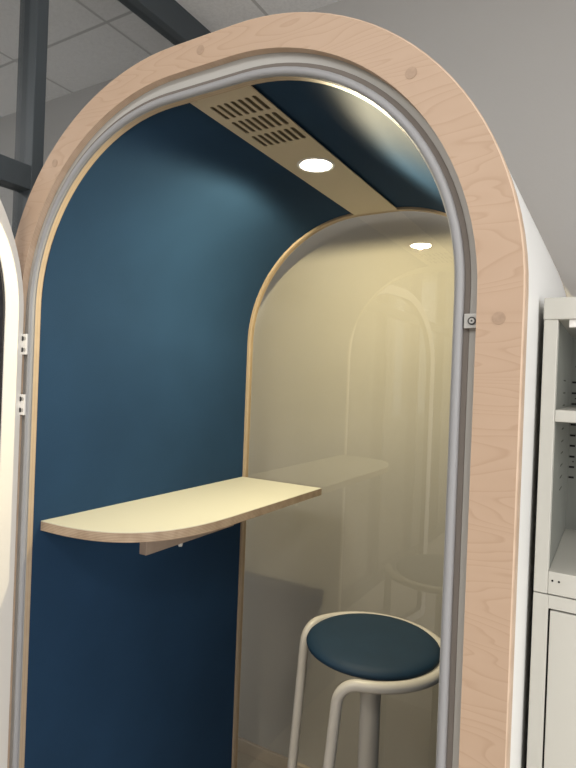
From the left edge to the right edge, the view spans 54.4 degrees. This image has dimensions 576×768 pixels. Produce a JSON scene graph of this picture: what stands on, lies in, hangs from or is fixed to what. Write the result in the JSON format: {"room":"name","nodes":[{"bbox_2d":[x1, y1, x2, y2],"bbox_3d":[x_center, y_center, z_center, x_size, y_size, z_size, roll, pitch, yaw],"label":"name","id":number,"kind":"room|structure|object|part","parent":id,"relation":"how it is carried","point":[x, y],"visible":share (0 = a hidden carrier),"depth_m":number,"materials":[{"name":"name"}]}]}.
{"room":"open-plan office","nodes":[
{"label":"open-plan office","id":0,"kind":"room"},
{"bbox_2d":[0,0,340,116],"bbox_3d":[-1.299,-1.535,0.033,7.400,0.100,5.080,2,0,30],"label":"ceiling","id":1,"kind":"structure","parent":0,"point":[91,42],"depth_m":2.37,"materials":[{"name":"tile"}]},
{"bbox_2d":[237,751,275,767],"bbox_3d":[-1.415,1.493,0.044,7.400,0.100,5.080,2,0,30],"label":"floor","id":2,"kind":"structure","parent":0,"point":[243,760],"depth_m":2.19,"materials":[{"name":"plastic"}]},
{"bbox_2d":[0,12,566,767],"bbox_3d":[-0.225,0.417,1.006,1.157,2.133,1.906,2,0,30],"label":"booth","id":3,"kind":"object","parent":2,"relation":"on","point":[138,268],"visible":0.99,"depth_m":1.33,"materials":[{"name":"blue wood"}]},
{"bbox_3d":[-0.829,0.414,0.837,0.034,2.036,1.012,2,0,20],"label":"door","id":4,"kind":"part","parent":3,"relation":"part of","materials":[{"name":"white paint"}]},
{"bbox_2d":[41,489,321,542],"bbox_3d":[-0.237,0.349,1.606,0.325,0.021,0.830,2,0,30],"label":"shelf","id":5,"kind":"object","parent":3,"relation":"attached to","point":[163,514],"depth_m":1.45,"materials":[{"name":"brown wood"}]},
{"bbox_3d":[0.067,-0.559,1.435,0.147,0.002,0.842,2,0,30],"label":"ceiling panel","id":6,"kind":"part","parent":3,"relation":"part of","materials":[{"name":"beige metal"}]},
{"bbox_2d":[297,157,334,172],"bbox_3d":[0.071,-0.556,1.427,0.097,0.003,0.097,2,0,30],"label":"recessed light","id":7,"kind":"object","parent":3,"relation":"on","point":[304,164],"depth_m":1.42,"materials":[{"name":"white plastic"}]},
{"bbox_2d":[287,611,440,767],"bbox_3d":[0.194,1.063,1.437,0.405,0.834,0.408,2,0,-13],"label":"bar stool","id":8,"kind":"object","parent":3,"relation":"on","point":[374,648],"visible":0.87,"depth_m":1.40,"materials":[{"name":"teal plastic"}]},
{"bbox_3d":[0.217,0.660,1.435,0.340,0.028,0.340,2,0,30],"label":"seat","id":9,"kind":"part","parent":8,"relation":"part of","materials":[{"name":"teal plastic"}]},
{"bbox_3d":[0.254,0.433,1.821,1.156,2.133,0.016,2,0,30],"label":"frame","id":10,"kind":"part","parent":3,"relation":"part of","materials":[{"name":"brown wood"}]},
{"bbox_3d":[0.260,-0.089,0.797,0.018,0.021,0.008,2,0,30],"label":"latch plate","id":11,"kind":"part","parent":3,"relation":"part of","materials":[{"name":"silver metal"}]},
{"bbox_2d":[526,591,575,767],"bbox_3d":[0.785,0.933,0.811,0.800,1.182,0.352,2,0,30],"label":"storage cabinet","id":12,"kind":"object","parent":2,"relation":"on","point":[551,741],"visible":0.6,"depth_m":0.86,"materials":[{"name":"grey metal"}]},
{"bbox_2d":[533,297,575,598],"bbox_3d":[0.821,0.111,0.816,0.802,0.460,0.332,2,0,30],"label":"shelving unit","id":13,"kind":"object","parent":12,"relation":"on","point":[555,540],"visible":1,"depth_m":0.88,"materials":[{"name":"grey metal"}]},
{"bbox_3d":[0.485,0.115,1.015,0.020,0.426,0.330,2,0,30],"label":"panel","id":14,"kind":"part","parent":13,"relation":"part of","materials":[{"name":"grey metal"}]},
{"bbox_3d":[0.829,-0.101,0.816,0.802,0.034,0.332,2,0,30],"label":"panel","id":15,"kind":"part","parent":13,"relation":"part of","materials":[{"name":"grey metal"}]},
{"bbox_3d":[0.814,0.324,0.819,0.760,0.035,0.329,2,0,30],"label":"panel","id":16,"kind":"part","parent":13,"relation":"part of","materials":[{"name":"grey metal"}]},
{"bbox_3d":[0.821,0.065,0.814,0.760,0.018,0.318,2,0,30],"label":"shelf","id":17,"kind":"part","parent":13,"relation":"part of","materials":[{"name":"grey metal"}]},
{"bbox_3d":[0.902,0.114,0.955,0.760,0.390,0.010,2,0,30],"label":"panel","id":18,"kind":"part","parent":13,"relation":"part of","materials":[{"name":"grey metal"}]},
{"bbox_3d":[0.548,0.899,0.778,0.374,1.086,0.013,2,0,30],"label":"door","id":19,"kind":"part","parent":12,"relation":"part of","materials":[{"name":"grey metal"}]},
{"bbox_2d":[0,0,575,767],"bbox_3d":[-0.040,0.021,2.280,7.600,3.130,0.120,2,0,30],"label":"wall","id":20,"kind":"structure","parent":0,"point":[352,356],"depth_m":2.00,"materials":[{"name":"grey"}]},
{"bbox_2d":[0,0,210,238],"bbox_3d":[-1.658,-0.033,0.221,0.086,2.930,5.070,2,0,30],"label":"metal frame","id":21,"kind":"structure","parent":20,"relation":"in","point":[19,174],"depth_m":1.66,"materials":[{"name":"grey metal"}]},
{"bbox_3d":[-1.596,-1.439,0.211,0.065,0.115,5.070,2,0,30],"label":"rail","id":22,"kind":"part","parent":21,"relation":"part of","materials":[{"name":"grey metal"}]},
{"bbox_2d":[238,736,310,767],"bbox_3d":[-0.129,1.459,2.227,7.400,0.050,0.014,2,0,30],"label":"baseboard","id":23,"kind":"structure","parent":20,"relation":"attached to","point":[272,758],"depth_m":2.20,"materials":[{"name":"beige paint"}]}
]}

